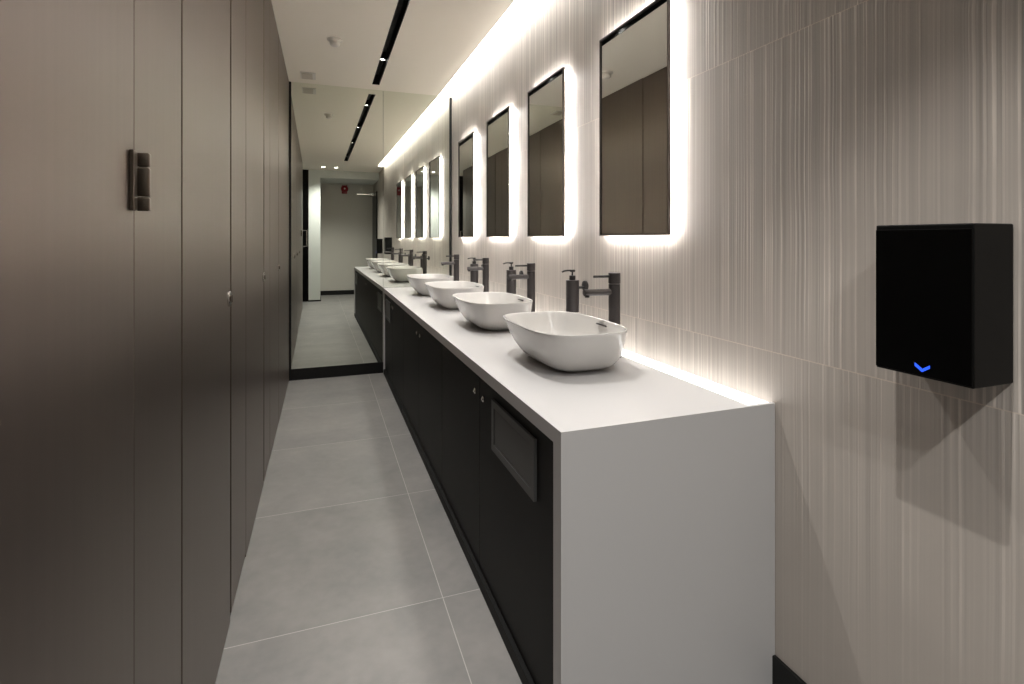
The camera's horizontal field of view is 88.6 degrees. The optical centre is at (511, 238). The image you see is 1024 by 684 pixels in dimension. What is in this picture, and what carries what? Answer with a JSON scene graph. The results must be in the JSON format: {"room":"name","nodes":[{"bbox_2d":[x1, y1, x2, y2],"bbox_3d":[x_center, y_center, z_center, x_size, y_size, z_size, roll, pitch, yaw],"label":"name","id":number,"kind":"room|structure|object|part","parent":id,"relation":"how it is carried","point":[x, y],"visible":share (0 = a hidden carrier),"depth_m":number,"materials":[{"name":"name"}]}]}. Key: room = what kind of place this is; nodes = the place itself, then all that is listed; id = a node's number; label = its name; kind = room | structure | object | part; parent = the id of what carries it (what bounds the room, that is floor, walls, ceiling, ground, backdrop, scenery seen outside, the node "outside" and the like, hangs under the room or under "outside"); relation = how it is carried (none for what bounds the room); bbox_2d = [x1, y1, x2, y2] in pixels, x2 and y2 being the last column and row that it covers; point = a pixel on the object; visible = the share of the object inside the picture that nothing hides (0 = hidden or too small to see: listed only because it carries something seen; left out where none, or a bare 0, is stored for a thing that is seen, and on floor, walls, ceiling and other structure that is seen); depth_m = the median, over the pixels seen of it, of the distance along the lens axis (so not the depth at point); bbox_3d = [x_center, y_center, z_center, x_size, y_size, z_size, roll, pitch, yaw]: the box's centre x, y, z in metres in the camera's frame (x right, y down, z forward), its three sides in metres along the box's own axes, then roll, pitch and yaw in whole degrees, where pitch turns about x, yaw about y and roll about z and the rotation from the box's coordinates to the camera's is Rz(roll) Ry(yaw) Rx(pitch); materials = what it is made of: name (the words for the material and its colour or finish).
{"room":"public restroom","nodes":[
{"label":"public restroom","id":0,"kind":"room"},
{"bbox_2d":[215,373,521,683],"bbox_3d":[-0.499,1.348,1.388,2.800,0.100,8.050,0,0,-20],"label":"floor","id":1,"kind":"structure","parent":0,"point":[356,570],"depth_m":2.06,"materials":[{"name":"tile"}]},
{"bbox_2d":[134,0,180,683],"bbox_3d":[-0.692,-0.071,1.010,0.030,2.738,0.307,0,0,-20],"label":"wall panel","id":2,"kind":"object","parent":1,"relation":"on","point":[157,23],"visible":0.58,"depth_m":1.00,"materials":[{"name":"brown metal"}]},
{"bbox_2d":[230,0,245,615],"bbox_3d":[-1.031,-0.071,1.951,0.030,2.738,0.354,0,0,-20],"label":"wall panel","id":3,"kind":"object","parent":1,"relation":"on","point":[237,7],"visible":0.73,"depth_m":1.90,"materials":[{"name":"laminate"}]},
{"bbox_2d":[264,0,269,479],"bbox_3d":[-1.381,-0.071,2.924,0.030,2.738,0.313,0,0,-20],"label":"pilaster","id":4,"kind":"object","parent":1,"relation":"on","point":[266,2],"visible":0.61,"depth_m":2.90,"materials":[{"name":"brown metal"}]},
{"bbox_2d":[279,38,288,419],"bbox_3d":[-1.852,-0.071,4.234,0.030,2.738,1.178,0,0,-20],"label":"pilaster","id":5,"kind":"object","parent":1,"relation":"on","point":[283,77],"visible":0.74,"depth_m":4.13,"materials":[{"name":"laminate"}]},
{"bbox_2d":[289,362,382,380],"bbox_3d":[-1.660,1.246,4.975,0.852,0.104,0.060,0,0,-20],"label":"baseboard","id":6,"kind":"structure","parent":1,"relation":"on","point":[365,368],"depth_m":4.94,"materials":[{"name":"black"}]},
{"bbox_2d":[289,81,382,369],"bbox_3d":[-1.652,-0.124,4.960,0.845,2.636,0.042,0,0,-20],"label":"mirror panel","id":7,"kind":"object","parent":6,"relation":"on","point":[336,132],"visible":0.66,"depth_m":4.94,"materials":[{"name":"clear glass"}]},
{"bbox_3d":[-2.033,-0.123,4.804,0.022,2.634,0.012,0,0,-20],"label":"edge trim","id":8,"kind":"part","parent":7,"relation":"part of","materials":[{"name":"black metal"}]},
{"bbox_2d":[384,294,403,411],"bbox_3d":[-0.758,0.906,4.572,0.574,0.783,1.228,0,0,-20],"label":"vanity cabinet","id":9,"kind":"object","parent":1,"relation":"on","point":[393,371],"visible":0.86,"depth_m":4.39,"materials":[{"name":"black"}]},
{"bbox_3d":[-1.127,0.650,4.775,0.010,0.175,0.370,0,0,-20],"label":"waste frame","id":10,"kind":"part","parent":9,"relation":"part of","materials":[{"name":"grey metal"}]},
{"bbox_3d":[-1.118,0.883,4.792,0.018,0.729,0.572,0,0,-20],"label":"door","id":11,"kind":"part","parent":9,"relation":"part of","materials":[{"name":"black laminate"}]},
{"bbox_3d":[-0.910,0.883,4.213,0.018,0.729,0.652,0,0,-20],"label":"door","id":12,"kind":"part","parent":9,"relation":"part of","materials":[{"name":"black laminate"}]},
{"bbox_2d":[401,310,441,496],"bbox_3d":[-0.322,0.906,3.358,0.574,0.783,1.348,0,0,-20],"label":"vanity cabinet","id":13,"kind":"object","parent":1,"relation":"on","point":[421,413],"visible":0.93,"depth_m":3.10,"materials":[{"name":"black"}]},
{"bbox_3d":[-0.685,0.883,3.587,0.018,0.729,0.672,0,0,-20],"label":"door","id":14,"kind":"part","parent":13,"relation":"part of","materials":[{"name":"black laminate"}]},
{"bbox_3d":[-0.457,0.883,2.952,0.018,0.729,0.672,0,0,-20],"label":"door","id":15,"kind":"part","parent":13,"relation":"part of","materials":[{"name":"black laminate"}]},
{"bbox_2d":[439,344,552,683],"bbox_3d":[0.140,0.906,2.074,0.574,0.783,1.378,0,0,-20],"label":"vanity cabinet","id":16,"kind":"object","parent":1,"relation":"on","point":[496,493],"visible":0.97,"depth_m":1.72,"materials":[{"name":"black wood"}]},
{"bbox_3d":[-0.229,0.883,2.318,0.018,0.729,0.670,0,0,-20],"label":"door","id":17,"kind":"part","parent":16,"relation":"part of","materials":[{"name":"black laminate"}]},
{"bbox_3d":[-0.001,0.644,1.643,0.010,0.173,0.390,0,0,-20],"label":"waste frame","id":18,"kind":"part","parent":16,"relation":"part of","materials":[{"name":"grey metal"}]},
{"bbox_3d":[0.005,0.883,1.669,0.018,0.729,0.703,0,0,-20],"label":"door","id":19,"kind":"part","parent":16,"relation":"part of","materials":[{"name":"black laminate"}]},
{"bbox_2d":[383,287,774,683],"bbox_3d":[-0.246,0.885,3.302,0.678,0.825,4.047,0,0,-20],"label":"countertop","id":20,"kind":"structure","parent":1,"relation":"on","point":[664,483],"depth_m":1.42,"materials":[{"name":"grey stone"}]},
{"bbox_2d":[406,274,453,295],"bbox_3d":[-0.709,0.396,4.516,0.365,0.155,0.576,0,0,-20],"label":"vessel basin","id":21,"kind":"object","parent":20,"relation":"in","point":[417,281],"visible":0.51,"depth_m":4.32,"materials":[{"name":"grey ceramic"}]},
{"bbox_2d":[441,254,458,280],"bbox_3d":[-0.537,0.304,4.578,0.164,0.338,0.056,0,0,-20],"label":"tap","id":22,"kind":"object","parent":20,"relation":"on","point":[455,263],"visible":0.73,"depth_m":4.57,"materials":[{"name":"grey metal"}]},
{"bbox_3d":[-0.559,0.211,4.570,0.118,0.027,0.027,0,0,-20],"label":"spout","id":23,"kind":"part","parent":22,"relation":"part of","materials":[{"name":"grey metal"}]},
{"bbox_2d":[425,281,483,308],"bbox_3d":[-0.411,0.396,3.688,0.365,0.155,0.576,0,0,-20],"label":"vessel basin","id":24,"kind":"object","parent":20,"relation":"in","point":[441,292],"visible":0.67,"depth_m":3.50,"materials":[{"name":"grey ceramic"}]},
{"bbox_2d":[467,258,488,291],"bbox_3d":[-0.240,0.304,3.750,0.164,0.338,0.056,0,0,-20],"label":"tap","id":25,"kind":"object","parent":20,"relation":"on","point":[485,261],"visible":0.77,"depth_m":3.75,"materials":[{"name":"grey metal"}]},
{"bbox_3d":[-0.261,0.211,3.742,0.118,0.027,0.027,0,0,-20],"label":"spout","id":26,"kind":"part","parent":25,"relation":"part of","materials":[{"name":"grey metal"}]},
{"bbox_2d":[453,292,532,329],"bbox_3d":[-0.115,0.396,2.865,0.365,0.155,0.576,0,0,-20],"label":"vessel basin","id":27,"kind":"object","parent":20,"relation":"in","point":[485,310],"visible":0.84,"depth_m":2.67,"materials":[{"name":"grey ceramic"}]},
{"bbox_2d":[508,263,534,311],"bbox_3d":[0.056,0.304,2.927,0.164,0.338,0.056,0,0,-20],"label":"tap","id":28,"kind":"object","parent":20,"relation":"on","point":[530,276],"visible":0.75,"depth_m":2.92,"materials":[{"name":"grey metal"}]},
{"bbox_3d":[0.035,0.211,2.919,0.118,0.027,0.027,0,0,-20],"label":"spout","id":29,"kind":"part","parent":28,"relation":"part of","materials":[{"name":"grey metal"}]},
{"bbox_2d":[503,311,626,371],"bbox_3d":[0.188,0.396,2.023,0.365,0.155,0.576,0,0,-20],"label":"vessel basin","id":30,"kind":"object","parent":20,"relation":"in","point":[559,340],"visible":1,"depth_m":1.85,"materials":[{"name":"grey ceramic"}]},
{"bbox_2d":[583,272,620,357],"bbox_3d":[0.359,0.304,2.084,0.164,0.338,0.056,0,0,-20],"label":"tap","id":31,"kind":"object","parent":20,"relation":"on","point":[613,291],"visible":0.8,"depth_m":2.08,"materials":[{"name":"grey metal"}]},
{"bbox_3d":[0.337,0.211,2.077,0.118,0.027,0.027,0,0,-20],"label":"spout","id":32,"kind":"part","parent":31,"relation":"part of","materials":[{"name":"grey metal"}]},
{"bbox_3d":[0.355,0.149,2.083,0.072,0.010,0.010,0,0,-20],"label":"lever","id":33,"kind":"part","parent":31,"relation":"part of","materials":[{"name":"grey metal"}]},
{"bbox_3d":[0.031,0.492,3.407,0.084,0.030,4.029,0,0,-20],"label":"counter light strip","id":34,"kind":"part","parent":20,"relation":"part of","materials":[{"name":"white plastic"}]},
{"bbox_2d":[271,0,514,95],"bbox_3d":[-0.499,-1.512,1.388,2.800,0.140,8.050,0,0,-20],"label":"ceiling","id":35,"kind":"structure","parent":0,"point":[435,38],"depth_m":3.79,"materials":[{"name":"white paint"}]},
{"bbox_2d":[300,71,315,79],"bbox_3d":[-1.799,-1.438,4.629,0.126,0.009,0.200,0,0,-20],"label":"ceiling plate","id":36,"kind":"object","parent":35,"relation":"attached to","point":[304,75],"visible":1,"depth_m":4.61,"materials":[{"name":"white plastic"}]},
{"bbox_2d":[301,73,312,79],"bbox_3d":[-1.807,-1.434,4.627,0.090,0.003,0.170,0,0,-20],"label":"grille","id":37,"kind":"object","parent":36,"relation":"attached to","point":[303,75],"depth_m":4.63,"materials":[{"name":"beige plastic"}]},
{"bbox_2d":[327,37,341,46],"bbox_3d":[-1.280,-1.416,3.791,0.104,0.052,0.104,0,0,-20],"label":"smoke detector","id":38,"kind":"object","parent":35,"relation":"attached to","point":[334,41],"visible":1,"depth_m":3.76,"materials":[{"name":"white plastic"}]},
{"bbox_2d":[372,0,409,84],"bbox_3d":[-0.464,-1.491,2.652,0.067,0.098,4.786,0,0,-20],"label":"channel","id":39,"kind":"object","parent":35,"relation":"attached to","point":[402,5],"visible":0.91,"depth_m":3.92,"materials":[{"name":"black metal"}]},
{"bbox_2d":[441,0,533,93],"bbox_3d":[0.258,-1.480,2.707,0.133,0.015,5.500,0,0,-20],"label":"recessed light","id":40,"kind":"object","parent":35,"relation":"in","point":[518,7],"visible":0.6,"depth_m":3.89,"materials":[{"name":"white plastic"}]},
{"bbox_2d":[452,0,1023,683],"bbox_3d":[0.712,-0.122,1.823,0.120,2.840,8.050,0,0,-20],"label":"wall","id":41,"kind":"structure","parent":0,"point":[800,129],"depth_m":1.35,"materials":[{"name":"tile"}]},
{"bbox_2d":[458,132,474,236],"bbox_3d":[-0.400,-0.462,4.685,0.037,0.894,0.509,0,0,-20],"label":"wall mirror","id":42,"kind":"object","parent":41,"relation":"attached to","point":[466,146],"visible":1,"depth_m":4.66,"materials":[{"name":"grey mirror"}]},
{"bbox_2d":[467,257,481,282],"bbox_3d":[-0.297,0.254,4.255,0.134,0.208,0.065,0,0,-20],"label":"soap dispenser","id":43,"kind":"object","parent":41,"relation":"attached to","point":[473,274],"visible":0.69,"depth_m":4.23,"materials":[{"name":"grey"}]},
{"bbox_2d":[470,264,477,282],"bbox_3d":[-0.305,0.280,4.252,0.065,0.157,0.065,0,0,-20],"label":"bottle","id":44,"kind":"object","parent":43,"relation":"on","point":[473,274],"depth_m":4.23,"materials":[{"name":"grey plastic"}]},
{"bbox_2d":[486,106,509,236],"bbox_3d":[-0.095,-0.462,3.837,0.037,0.894,0.509,0,0,-20],"label":"wall mirror","id":45,"kind":"object","parent":41,"relation":"attached to","point":[498,126],"visible":1,"depth_m":3.81,"materials":[{"name":"grey mirror"}]},
{"bbox_2d":[503,262,522,293],"bbox_3d":[0.004,0.254,3.418,0.134,0.208,0.065,0,0,-20],"label":"soap dispenser","id":46,"kind":"object","parent":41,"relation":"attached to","point":[510,285],"visible":0.71,"depth_m":3.39,"materials":[{"name":"grey"}]},
{"bbox_2d":[506,270,515,293],"bbox_3d":[-0.004,0.280,3.415,0.065,0.157,0.065,0,0,-20],"label":"bottle","id":47,"kind":"object","parent":46,"relation":"on","point":[510,285],"depth_m":3.39,"materials":[{"name":"grey"}]},
{"bbox_2d":[527,67,564,236],"bbox_3d":[0.199,-0.462,3.018,0.037,0.894,0.509,0,0,-20],"label":"wall mirror","id":48,"kind":"object","parent":41,"relation":"attached to","point":[546,100],"visible":1,"depth_m":3.00,"materials":[{"name":"grey mirror"}]},
{"bbox_2d":[562,269,588,312],"bbox_3d":[0.305,0.254,2.580,0.134,0.208,0.065,0,0,-20],"label":"soap dispenser","id":49,"kind":"object","parent":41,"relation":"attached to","point":[572,285],"visible":0.92,"depth_m":2.55,"materials":[{"name":"grey"}]},
{"bbox_2d":[566,280,578,312],"bbox_3d":[0.297,0.280,2.577,0.065,0.157,0.065,0,0,-20],"label":"bottle","id":50,"kind":"object","parent":49,"relation":"on","point":[572,286],"depth_m":2.55,"materials":[{"name":"grey"}]},
{"bbox_2d":[599,0,670,235],"bbox_3d":[0.503,-0.462,2.172,0.037,0.894,0.509,0,0,-20],"label":"wall mirror","id":51,"kind":"object","parent":41,"relation":"attached to","point":[635,57],"visible":1,"depth_m":2.14,"materials":[{"name":"grey mirror"}]},
{"bbox_2d":[772,655,806,683],"bbox_3d":[1.363,1.248,-0.181,0.012,0.100,3.637,0,0,-20],"label":"baseboard","id":52,"kind":"structure","parent":41,"relation":"attached to","point":[781,673],"depth_m":1.48,"materials":[{"name":"black"}]},
{"bbox_2d":[876,223,1012,388],"bbox_3d":[0.860,0.123,1.055,0.122,0.305,0.180,0,0,-20],"label":"dryer","id":53,"kind":"object","parent":41,"relation":"attached to","point":[944,292],"visible":1,"depth_m":0.99,"materials":[{"name":"black plastic"}]},
{"bbox_2d":[915,363,929,371],"bbox_3d":[0.805,0.253,1.030,0.002,0.015,0.027,0,0,-20],"label":"light","id":54,"kind":"object","parent":53,"relation":"attached to","point":[919,367],"depth_m":1.03,"materials":[{"name":"blue plastic"}]},
{"bbox_3d":[0.806,0.125,1.036,0.003,0.288,0.176,0,0,-20],"label":"panel","id":55,"kind":"part","parent":53,"relation":"part of","materials":[{"name":"black plastic"}]},
{"bbox_3d":[-1.203,-0.072,2.224,0.080,2.740,5.600,0,0,-20],"label":"wall","id":56,"kind":"structure","parent":0,"visible":0},
{"bbox_2d":[0,0,150,683],"bbox_3d":[-0.523,-0.073,0.566,0.049,2.726,0.686,0,0,-20],"label":"door","id":57,"kind":"structure","parent":56,"relation":"in","point":[71,181],"depth_m":0.64,"materials":[{"name":"laminate"}]},
{"bbox_3d":[-0.619,-0.096,0.858,0.006,0.098,0.020,0,0,-20],"label":"hinge plate","id":58,"kind":"part","parent":57,"relation":"part of","materials":[{"name":"brown metal"}]},
{"bbox_2d":[181,0,232,683],"bbox_3d":[-0.850,-0.073,1.465,0.042,2.726,0.637,0,0,-20],"label":"door","id":59,"kind":"structure","parent":56,"relation":"in","point":[206,295],"depth_m":1.40,"materials":[{"name":"laminate"}]},
{"bbox_2d":[245,0,265,556],"bbox_3d":[-1.200,-0.073,2.440,0.042,2.726,0.667,0,0,-20],"label":"door","id":60,"kind":"structure","parent":56,"relation":"in","point":[255,275],"depth_m":2.43,"materials":[{"name":"laminate"}]},
{"bbox_2d":[270,0,279,455],"bbox_3d":[-1.536,-0.073,3.375,0.042,2.726,0.628,0,0,-20],"label":"door","id":61,"kind":"structure","parent":56,"relation":"in","point":[274,36],"depth_m":3.37,"materials":[{"name":"laminate"}]},
{"bbox_3d":[-1.908,-0.072,5.052,2.627,2.740,0.200,0,0,-20],"label":"wall","id":62,"kind":"structure","parent":0,"visible":0},
{"bbox_2d":[383,91,451,287],"bbox_3d":[-0.935,-0.527,5.223,0.679,1.999,0.042,0,0,-20],"label":"mirror panel","id":63,"kind":"object","parent":62,"relation":"attached to","point":[417,128],"visible":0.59,"depth_m":5.21,"materials":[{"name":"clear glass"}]},
{"bbox_3d":[-0.623,-0.480,5.321,0.022,1.903,0.012,0,0,-20],"label":"edge trim","id":64,"kind":"part","parent":63,"relation":"part of","materials":[{"name":"black metal"}]}
]}

